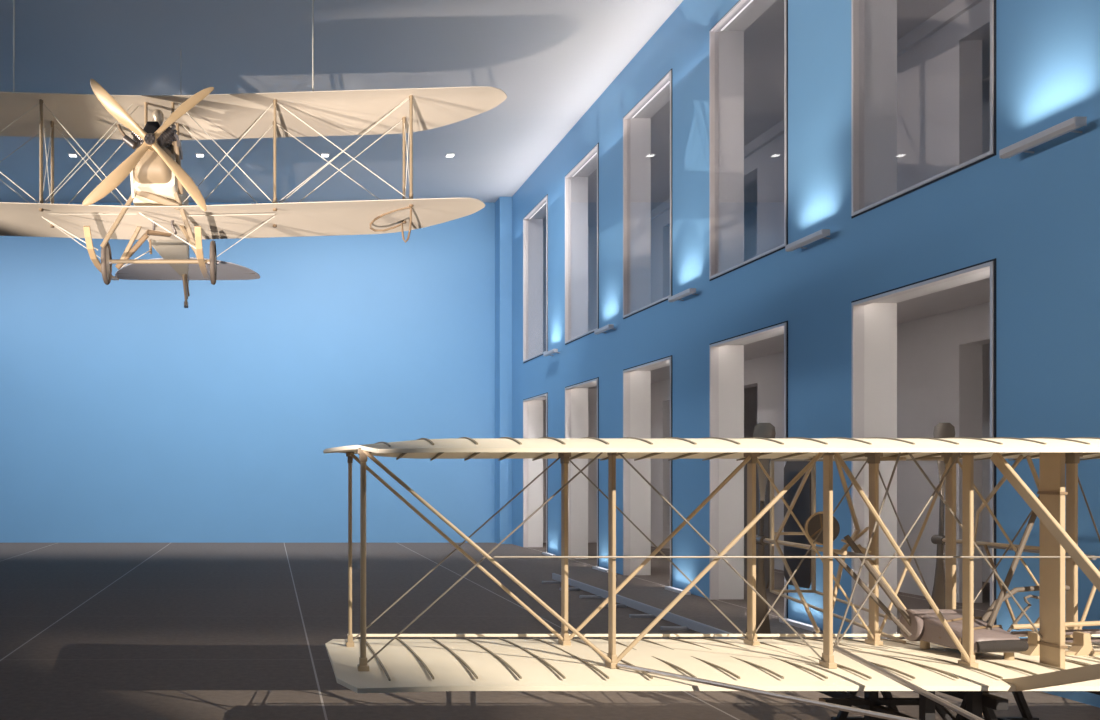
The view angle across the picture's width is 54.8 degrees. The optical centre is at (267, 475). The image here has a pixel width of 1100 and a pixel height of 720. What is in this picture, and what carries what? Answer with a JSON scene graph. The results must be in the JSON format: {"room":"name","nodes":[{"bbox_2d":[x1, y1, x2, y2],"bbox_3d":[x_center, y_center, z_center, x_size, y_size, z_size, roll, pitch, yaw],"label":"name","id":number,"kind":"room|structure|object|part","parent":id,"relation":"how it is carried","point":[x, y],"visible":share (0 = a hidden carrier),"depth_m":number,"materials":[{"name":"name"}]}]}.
{"room":"museum","nodes":[
{"label":"museum","id":0,"kind":"room"},
{"bbox_2d":[0,202,596,542],"bbox_3d":[1.000,-4.275,41.450,36.000,14.050,0.300,0,0,0],"label":"wall","id":1,"kind":"structure","parent":0,"point":[129,413],"depth_m":41.30,"materials":[{"name":"blue paint"}]},
{"bbox_2d":[0,0,682,201],"bbox_3d":[-3.415,-11.450,17.800,27.170,0.300,47.600,0,0,0],"label":"ceiling","id":2,"kind":"structure","parent":0,"point":[552,60],"depth_m":27.86,"materials":[{"name":"paint"}]},
{"bbox_2d":[13,0,14,91],"bbox_3d":[-4.178,-8.762,16.450,0.024,5.076,0.021,0,0,0],"label":"cable","id":3,"kind":"object","parent":2,"relation":"hanging from","point":[13,0],"visible":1,"depth_m":16.44,"materials":[{"name":"grey metal"}]},
{"bbox_2d":[68,153,77,156],"bbox_3d":[-6.864,-11.295,35.200,0.300,0.050,0.340,0,0,0],"label":"recessed light","id":4,"kind":"object","parent":2,"relation":"in","point":[69,154],"visible":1,"depth_m":35.16,"materials":[{"name":"white paint"}]},
{"bbox_2d":[180,64,180,162],"bbox_3d":[-2.076,-8.075,23.800,0.024,6.404,5.236,0,0,-5],"label":"cable","id":5,"kind":"object","parent":2,"relation":"hanging from","point":[180,64],"visible":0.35,"depth_m":25.28,"materials":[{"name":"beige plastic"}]},
{"bbox_2d":[0,79,506,307],"bbox_3d":[-1.855,-4.772,19.270,11.640,3.140,7.756,0,0,0],"label":"biplane","id":6,"kind":"object","parent":5,"relation":"hanging from","point":[161,214],"visible":1,"depth_m":16.86,"materials":[{"name":"fabric"}]},
{"bbox_3d":[-2.379,-4.764,15.720,1.083,1.026,0.139,0,0,0],"label":"blade","id":7,"kind":"part","parent":6,"relation":"part of","materials":[{"name":"brown wood"}]},
{"bbox_3d":[-2.319,-5.749,15.720,0.967,0.992,0.139,0,0,0],"label":"blade","id":8,"kind":"part","parent":6,"relation":"part of","materials":[{"name":"brown wood"}]},
{"bbox_3d":[-2.185,-4.815,16.140,0.050,0.613,0.457,0,0,0],"label":"panel","id":9,"kind":"part","parent":6,"relation":"part of","materials":[{"name":"beige fabric"}]},
{"bbox_3d":[-1.847,-5.266,15.635,0.170,0.170,0.050,0,0,0],"label":"hub plate","id":10,"kind":"part","parent":6,"relation":"part of","materials":[{"name":"metal"}]},
{"bbox_3d":[-1.810,-5.860,16.420,0.199,0.300,0.299,0,0,0],"label":"header tank","id":11,"kind":"part","parent":6,"relation":"part of","materials":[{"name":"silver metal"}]},
{"bbox_3d":[-1.415,-4.714,15.720,0.901,1.114,0.139,0,0,0],"label":"blade","id":12,"kind":"part","parent":6,"relation":"part of","materials":[{"name":"brown wood"}]},
{"bbox_3d":[-1.349,-5.684,15.720,1.014,0.872,0.139,0,0,0],"label":"blade","id":13,"kind":"part","parent":6,"relation":"part of","materials":[{"name":"brown wood"}]},
{"bbox_2d":[195,153,204,156],"bbox_3d":[-2.394,-11.295,35.200,0.300,0.050,0.340,0,0,0],"label":"recessed light","id":14,"kind":"object","parent":2,"relation":"in","point":[196,154],"visible":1,"depth_m":35.05,"materials":[{"name":"white paint"}]},
{"bbox_2d":[312,0,313,90],"bbox_3d":[0.740,-8.766,16.450,0.024,5.068,0.021,0,0,0],"label":"cable","id":15,"kind":"object","parent":2,"relation":"hanging from","point":[312,0],"visible":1,"depth_m":16.45,"materials":[{"name":"grey metal"}]},
{"bbox_2d":[321,153,329,156],"bbox_3d":[2.006,-11.295,35.200,0.300,0.050,0.340,0,0,0],"label":"recessed light","id":16,"kind":"object","parent":2,"relation":"in","point":[322,154],"visible":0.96,"depth_m":35.05,"materials":[{"name":"white paint"}]},
{"bbox_2d":[445,153,454,156],"bbox_3d":[6.406,-11.295,35.200,0.300,0.050,0.340,0,0,0],"label":"recessed light","id":17,"kind":"object","parent":2,"relation":"in","point":[447,154],"visible":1,"depth_m":35.16,"materials":[{"name":"white paint"}]},
{"bbox_2d":[0,543,1099,719],"bbox_3d":[1.000,2.900,17.800,36.000,0.300,47.600,0,0,0],"label":"floor","id":18,"kind":"structure","parent":0,"point":[89,631],"depth_m":18.15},
{"bbox_2d":[542,552,555,555],"bbox_3d":[9.710,2.715,34.574,0.140,0.070,1.162,0,0,0],"label":"uplight","id":19,"kind":"object","parent":18,"relation":"on","point":[543,553],"visible":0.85,"depth_m":34.60,"materials":[{"name":"silver metal"}]},
{"bbox_2d":[592,566,607,571],"bbox_3d":[9.710,2.715,29.146,0.140,0.070,1.162,0,0,0],"label":"uplight","id":20,"kind":"object","parent":18,"relation":"on","point":[593,567],"visible":0.88,"depth_m":29.14,"materials":[{"name":"silver metal"}]},
{"bbox_2d":[542,573,744,638],"bbox_3d":[7.275,2.650,19.750,0.510,0.200,13.100,0,0,0],"label":"rail","id":21,"kind":"object","parent":18,"relation":"on","point":[686,624],"visible":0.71,"depth_m":19.48,"materials":[{"name":"grey metal"}]},
{"bbox_2d":[665,586,690,594],"bbox_3d":[9.710,2.715,23.717,0.140,0.070,1.162,0,0,0],"label":"uplight","id":22,"kind":"object","parent":18,"relation":"on","point":[677,590],"visible":0.86,"depth_m":23.78,"materials":[{"name":"silver metal"}]},
{"bbox_2d":[779,618,819,630],"bbox_3d":[9.710,2.715,18.289,0.140,0.070,1.162,0,0,0],"label":"uplight","id":23,"kind":"object","parent":18,"relation":"on","point":[790,621],"visible":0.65,"depth_m":18.24,"materials":[{"name":"silver metal"}]},
{"bbox_2d":[817,691,981,719],"bbox_3d":[5.552,2.204,8.829,0.996,1.092,2.312,0,0,-18],"label":"stand","id":24,"kind":"object","parent":18,"relation":"on","point":[927,707],"visible":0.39,"depth_m":8.91,"materials":[{"name":"grey metal"}]},
{"bbox_3d":[5.430,2.204,9.000,0.080,1.092,0.080,0,0,0],"label":"post","id":25,"kind":"part","parent":24,"relation":"part of","materials":[{"name":"black wood"}]},
{"bbox_3d":[5.470,2.212,8.300,0.080,1.076,0.080,0,0,0],"label":"post","id":26,"kind":"part","parent":24,"relation":"part of","materials":[{"name":"grey metal"}]},
{"bbox_3d":[5.860,2.212,8.300,0.080,1.076,0.080,0,0,0],"label":"post","id":27,"kind":"part","parent":24,"relation":"part of","materials":[{"name":"black wood"}]},
{"bbox_2d":[831,691,1007,719],"bbox_3d":[5.950,2.287,9.250,0.905,0.953,2.300,0,0,0],"label":"trestle","id":28,"kind":"object","parent":18,"relation":"on","point":[990,702],"visible":0.38,"depth_m":8.39,"materials":[{"name":"black wood"}]},
{"bbox_2d":[323,423,1099,719],"bbox_3d":[6.600,0.723,9.684,12.060,2.650,7.033,0,0,0],"label":"pioneer biplane","id":29,"kind":"object","parent":28,"relation":"on","point":[944,647],"visible":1,"depth_m":8.68,"materials":[{"name":"beige fabric"}]},
{"bbox_2d":[346,452,353,462],"bbox_3d":[0.800,-0.180,9.740,0.077,0.110,0.073,0,0,0],"label":"socket","id":30,"kind":"object","parent":29,"relation":"attached to","point":[350,455],"depth_m":9.72,"materials":[{"name":"brown wood"}]},
{"bbox_2d":[346,635,353,646],"bbox_3d":[0.800,1.604,9.740,0.077,0.110,0.073,0,0,0],"label":"socket","id":31,"kind":"object","parent":29,"relation":"attached to","point":[350,640],"depth_m":9.72,"materials":[{"name":"brown wood"}]},
{"bbox_2d":[357,449,368,461],"bbox_3d":[0.810,-0.177,8.500,0.095,0.110,0.089,0,0,0],"label":"socket","id":32,"kind":"object","parent":29,"relation":"attached to","point":[363,454],"depth_m":8.47,"materials":[{"name":"brown wood"}]},
{"bbox_2d":[357,657,368,670],"bbox_3d":[0.810,1.598,8.500,0.095,0.110,0.089,0,0,0],"label":"socket","id":33,"kind":"object","parent":29,"relation":"attached to","point":[362,666],"depth_m":8.47,"materials":[{"name":"brown wood"}]},
{"bbox_2d":[558,452,570,463],"bbox_3d":[2.890,-0.176,9.740,0.080,0.110,0.167,0,0,0],"label":"socket","id":34,"kind":"object","parent":29,"relation":"attached to","point":[563,456],"depth_m":9.68,"materials":[{"name":"brown wood"}]},
{"bbox_2d":[558,632,570,645],"bbox_3d":[2.890,1.587,9.740,0.080,0.110,0.167,0,0,0],"label":"socket","id":35,"kind":"object","parent":29,"relation":"attached to","point":[564,639],"depth_m":9.68,"materials":[{"name":"brown wood"}]},
{"bbox_2d":[607,452,616,455],"bbox_3d":[2.925,-0.230,8.500,0.071,0.110,0.154,0,0,0],"label":"socket","id":36,"kind":"object","parent":29,"relation":"attached to","point":[608,453],"depth_m":8.45,"materials":[{"name":"brown wood"}]},
{"bbox_2d":[605,653,618,668],"bbox_3d":[2.925,1.567,8.500,0.071,0.110,0.154,0,0,0],"label":"socket","id":37,"kind":"object","parent":29,"relation":"attached to","point":[611,661],"depth_m":8.45,"materials":[{"name":"brown wood"}]},
{"bbox_2d":[744,452,759,463],"bbox_3d":[4.710,-0.176,9.740,0.080,0.110,0.167,0,0,0],"label":"socket","id":38,"kind":"object","parent":29,"relation":"attached to","point":[751,457],"depth_m":9.69,"materials":[{"name":"brown wood"}]},
{"bbox_2d":[744,632,759,645],"bbox_3d":[4.710,1.587,9.740,0.080,0.110,0.167,0,0,0],"label":"socket","id":39,"kind":"object","parent":29,"relation":"attached to","point":[751,637],"depth_m":9.68,"materials":[{"name":"brown wood"}]},
{"bbox_3d":[5.537,1.401,11.309,0.283,1.295,0.061,0,0,16],"label":"blade","id":40,"kind":"part","parent":29,"relation":"part of","materials":[{"name":"brown wood"}]},
{"bbox_3d":[5.605,0.046,11.309,0.283,1.295,0.061,0,0,-16],"label":"blade","id":41,"kind":"part","parent":29,"relation":"part of","materials":[{"name":"brown wood"}]},
{"bbox_3d":[6.300,0.605,12.500,0.040,1.690,0.050,0,0,0],"label":"rudder post","id":42,"kind":"part","parent":29,"relation":"part of","materials":[{"name":"brown wood"}]},
{"bbox_3d":[6.600,0.682,8.410,9.400,0.017,0.017,0,0,0],"label":"warping rod","id":43,"kind":"part","parent":29,"relation":"part of","materials":[{"name":"beige wood"}]},
{"bbox_3d":[6.820,0.605,12.500,0.040,1.690,0.050,0,0,0],"label":"rudder post","id":44,"kind":"part","parent":29,"relation":"part of","materials":[{"name":"brown wood"}]},
{"bbox_2d":[822,452,833,455],"bbox_3d":[4.760,-0.230,8.500,0.071,0.110,0.154,0,0,0],"label":"socket","id":45,"kind":"object","parent":29,"relation":"attached to","point":[824,453],"depth_m":8.45,"materials":[{"name":"brown wood"}]},
{"bbox_2d":[819,653,836,668],"bbox_3d":[4.760,1.567,8.500,0.071,0.110,0.154,0,0,0],"label":"socket","id":46,"kind":"object","parent":29,"relation":"attached to","point":[827,659],"depth_m":8.45,"materials":[{"name":"brown wood"}]},
{"bbox_2d":[865,452,882,463],"bbox_3d":[5.900,-0.176,9.740,0.080,0.110,0.167,0,0,0],"label":"socket","id":47,"kind":"object","parent":29,"relation":"attached to","point":[872,457],"depth_m":9.69,"materials":[{"name":"brown wood"}]},
{"bbox_2d":[865,632,882,645],"bbox_3d":[5.900,1.587,9.740,0.080,0.110,0.167,0,0,0],"label":"socket","id":48,"kind":"object","parent":29,"relation":"attached to","point":[873,638],"depth_m":9.69,"materials":[{"name":"brown wood"}]},
{"bbox_3d":[6.150,1.568,9.360,0.084,0.096,0.082,0,0,0],"label":"leg","id":49,"kind":"part","parent":29,"relation":"part of","materials":[{"name":"brown wood"}]},
{"bbox_3d":[7.571,1.401,11.309,0.283,1.295,0.061,0,0,16],"label":"blade","id":50,"kind":"part","parent":29,"relation":"part of","materials":[{"name":"brown wood"}]},
{"bbox_3d":[7.639,0.046,11.309,0.283,1.295,0.061,0,0,-16],"label":"blade","id":51,"kind":"part","parent":29,"relation":"part of","materials":[{"name":"brown wood"}]},
{"bbox_2d":[941,452,960,463],"bbox_3d":[6.650,-0.176,9.740,0.080,0.110,0.167,0,0,0],"label":"socket","id":52,"kind":"object","parent":29,"relation":"attached to","point":[949,457],"depth_m":9.70,"materials":[{"name":"brown wood"}]},
{"bbox_2d":[961,452,974,455],"bbox_3d":[5.950,-0.230,8.500,0.071,0.110,0.154,0,0,0],"label":"socket","id":53,"kind":"object","parent":29,"relation":"attached to","point":[962,453],"depth_m":8.48,"materials":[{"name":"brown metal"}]},
{"bbox_2d":[958,654,977,667],"bbox_3d":[5.950,1.567,8.500,0.071,0.110,0.154,0,0,0],"label":"socket","id":54,"kind":"object","parent":29,"relation":"attached to","point":[967,660],"depth_m":8.45,"materials":[{"name":"brown wood"}]},
{"bbox_3d":[6.520,1.568,8.800,0.084,0.096,0.082,0,0,0],"label":"leg","id":55,"kind":"part","parent":29,"relation":"part of","materials":[{"name":"brown wood"}]},
{"bbox_3d":[7.043,1.267,9.200,0.491,0.352,0.026,0,0,0],"label":"crank handle","id":56,"kind":"part","parent":29,"relation":"part of","materials":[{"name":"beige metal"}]},
{"bbox_3d":[7.477,1.434,9.195,1.312,0.077,0.048,0,0,-2],"label":"engine rail","id":57,"kind":"part","parent":29,"relation":"part of","materials":[{"name":"wood"}]},
{"bbox_3d":[7.380,1.343,9.075,1.296,0.091,0.044,0,0,-2],"label":"engine rail","id":58,"kind":"part","parent":29,"relation":"part of","materials":[{"name":"brown wood"}]},
{"bbox_3d":[7.575,1.528,9.315,1.327,0.054,0.044,0,0,-2],"label":"engine rail","id":59,"kind":"part","parent":29,"relation":"part of","materials":[{"name":"wood"}]},
{"bbox_2d":[1065,452,1082,463],"bbox_3d":[7.830,-0.176,9.740,0.080,0.110,0.167,0,0,0],"label":"socket","id":60,"kind":"object","parent":29,"relation":"attached to","point":[1070,457],"depth_m":9.69,"materials":[{"name":"brown wood"}]},
{"bbox_3d":[5.715,2.305,9.900,0.435,0.917,0.070,0,0,0],"label":"leg","id":61,"kind":"part","parent":28,"relation":"part of","materials":[{"name":"black wood"}]},
{"bbox_3d":[6.185,2.305,9.900,0.435,0.917,0.070,0,0,0],"label":"leg","id":62,"kind":"part","parent":28,"relation":"part of","materials":[{"name":"grey metal"}]},
{"bbox_3d":[5.715,2.305,8.400,0.435,0.917,0.070,0,0,0],"label":"leg","id":63,"kind":"part","parent":28,"relation":"part of","materials":[{"name":"grey metal"}]},
{"bbox_3d":[6.185,2.305,8.400,0.435,0.917,0.070,0,0,0],"label":"leg","id":64,"kind":"part","parent":28,"relation":"part of","materials":[{"name":"grey metal"}]},
{"bbox_2d":[982,691,1099,719],"bbox_3d":[7.250,2.287,9.250,0.905,0.953,2.300,0,0,0],"label":"trestle","id":65,"kind":"object","parent":18,"relation":"on","point":[1019,697],"visible":0.13,"depth_m":9.87,"materials":[{"name":"grey metal"}]},
{"bbox_3d":[7.485,2.305,9.900,0.435,0.917,0.070,0,0,0],"label":"leg","id":66,"kind":"part","parent":65,"relation":"part of","materials":[{"name":"grey metal"}]},
{"bbox_2d":[543,0,989,226],"bbox_3d":[14.795,-10.450,17.650,8.410,0.300,47.300,0,0,0],"label":"ceiling","id":67,"kind":"structure","parent":0,"point":[764,38],"depth_m":26.45,"materials":[{"name":"paint"}]},
{"bbox_2d":[590,277,989,387],"bbox_3d":[14.795,-3.990,17.650,8.410,0.740,47.300,0,0,0],"label":"ceiling","id":68,"kind":"structure","parent":0,"point":[977,292],"depth_m":21.48,"materials":[{"name":"paint"}]},
{"bbox_2d":[512,0,1099,707],"bbox_3d":[10.240,-4.275,17.750,0.740,14.050,47.500,0,0,0],"label":"wall","id":69,"kind":"structure","parent":0,"point":[1037,214],"depth_m":18.00,"materials":[{"name":"blue paint"}]},
{"bbox_2d":[495,197,511,543],"bbox_3d":[9.630,-4.275,40.880,0.500,14.050,0.860,0,0,0],"label":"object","id":70,"kind":"structure","parent":69,"relation":"attached to","point":[503,205],"depth_m":40.45,"materials":[{"name":"blue paint"}]},
{"bbox_2d":[523,194,547,362],"bbox_3d":[9.959,-7.150,36.938,0.242,5.600,3.347,0,0,0],"label":"window","id":71,"kind":"structure","parent":69,"relation":"in","point":[544,200],"depth_m":38.53,"materials":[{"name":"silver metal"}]},
{"bbox_2d":[523,392,547,552],"bbox_3d":[9.959,-0.100,36.938,0.242,5.700,3.347,0,0,0],"label":"door","id":72,"kind":"structure","parent":69,"relation":"in","point":[525,401],"depth_m":38.53,"materials":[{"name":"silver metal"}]},
{"bbox_2d":[543,349,559,355],"bbox_3d":[9.733,-4.218,34.224,0.277,0.124,1.232,0,0,0],"label":"uplight","id":73,"kind":"object","parent":69,"relation":"attached to","point":[552,351],"visible":1,"depth_m":33.99,"materials":[{"name":"silver metal"}]},
{"bbox_2d":[565,143,598,344],"bbox_3d":[9.959,-7.150,31.510,0.242,5.600,3.347,0,0,0],"label":"window","id":74,"kind":"structure","parent":69,"relation":"in","point":[595,150],"depth_m":33.10,"materials":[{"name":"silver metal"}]},
{"bbox_2d":[565,377,598,566],"bbox_3d":[9.959,-0.100,31.510,0.242,5.700,3.347,0,0,0],"label":"door","id":75,"kind":"structure","parent":69,"relation":"in","point":[568,388],"depth_m":33.10,"materials":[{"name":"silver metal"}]},
{"bbox_2d":[594,324,614,333],"bbox_3d":[9.733,-4.218,28.796,0.277,0.124,1.232,0,0,0],"label":"uplight","id":76,"kind":"object","parent":69,"relation":"attached to","point":[609,326],"visible":1,"depth_m":28.62,"materials":[{"name":"silver metal"}]},
{"bbox_2d":[623,69,671,318],"bbox_3d":[9.959,-7.150,26.081,0.242,5.600,3.347,0,0,0],"label":"window","id":77,"kind":"structure","parent":69,"relation":"in","point":[667,78],"depth_m":27.68,"materials":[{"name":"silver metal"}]},
{"bbox_2d":[623,355,671,586],"bbox_3d":[9.959,-0.100,26.081,0.242,5.700,3.347,0,0,0],"label":"door","id":78,"kind":"structure","parent":69,"relation":"in","point":[626,372],"depth_m":27.68,"materials":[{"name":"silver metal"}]},
{"bbox_2d":[668,288,697,301],"bbox_3d":[9.733,-4.218,23.367,0.277,0.124,1.232,0,0,0],"label":"uplight","id":79,"kind":"object","parent":69,"relation":"attached to","point":[679,296],"visible":1,"depth_m":23.20,"materials":[{"name":"silver metal"}]},
{"bbox_2d":[709,0,787,280],"bbox_3d":[9.959,-7.150,20.653,0.242,5.600,3.347,0,0,0],"label":"window","id":80,"kind":"structure","parent":69,"relation":"in","point":[714,273],"depth_m":22.24,"materials":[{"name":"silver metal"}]},
{"bbox_2d":[709,321,787,617],"bbox_3d":[9.959,-0.100,20.653,0.242,5.700,3.347,0,0,0],"label":"door","id":81,"kind":"structure","parent":69,"relation":"in","point":[713,347],"depth_m":22.24,"materials":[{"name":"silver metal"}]},
{"bbox_2d":[785,229,830,251],"bbox_3d":[9.733,-4.218,17.939,0.277,0.124,1.232,0,0,0],"label":"uplight","id":82,"kind":"object","parent":69,"relation":"attached to","point":[822,233],"visible":1,"depth_m":17.82,"materials":[{"name":"silver metal"}]},
{"bbox_2d":[851,258,995,638],"bbox_3d":[9.959,-0.100,15.224,0.242,5.700,3.347,0,0,0],"label":"door","id":83,"kind":"structure","parent":69,"relation":"in","point":[857,306],"depth_m":16.81,"materials":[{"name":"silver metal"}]},
{"bbox_2d":[851,0,995,218],"bbox_3d":[9.959,-7.150,15.224,0.242,5.600,3.347,0,0,0],"label":"window","id":84,"kind":"structure","parent":69,"relation":"in","point":[857,6],"depth_m":16.81,"materials":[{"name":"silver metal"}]},
{"bbox_2d":[999,116,1086,158],"bbox_3d":[9.733,-4.218,12.510,0.277,0.124,1.232,0,0,0],"label":"uplight","id":85,"kind":"object","parent":69,"relation":"attached to","point":[1070,125],"visible":1,"depth_m":12.39,"materials":[{"name":"silver metal"}]},
{"bbox_2d":[651,0,989,602],"bbox_3d":[15.250,-3.775,18.707,0.500,13.050,49.414,0,0,0],"label":"wall","id":86,"kind":"structure","parent":0,"point":[939,79],"depth_m":23.02,"materials":[{"name":"paint"}]},
{"bbox_2d":[651,0,982,220],"bbox_3d":[14.940,-10.140,17.650,0.120,0.320,47.300,0,0,0],"label":"trim","id":87,"kind":"structure","parent":86,"relation":"attached to","point":[956,8],"depth_m":23.08,"materials":[{"name":"paint"}]},
{"bbox_2d":[744,76,989,582],"bbox_3d":[18.700,-3.775,17.650,0.200,13.050,47.300,0,0,0],"label":"wall","id":88,"kind":"structure","parent":0,"point":[750,216],"depth_m":26.00,"materials":[{"name":"paint"}]}
]}

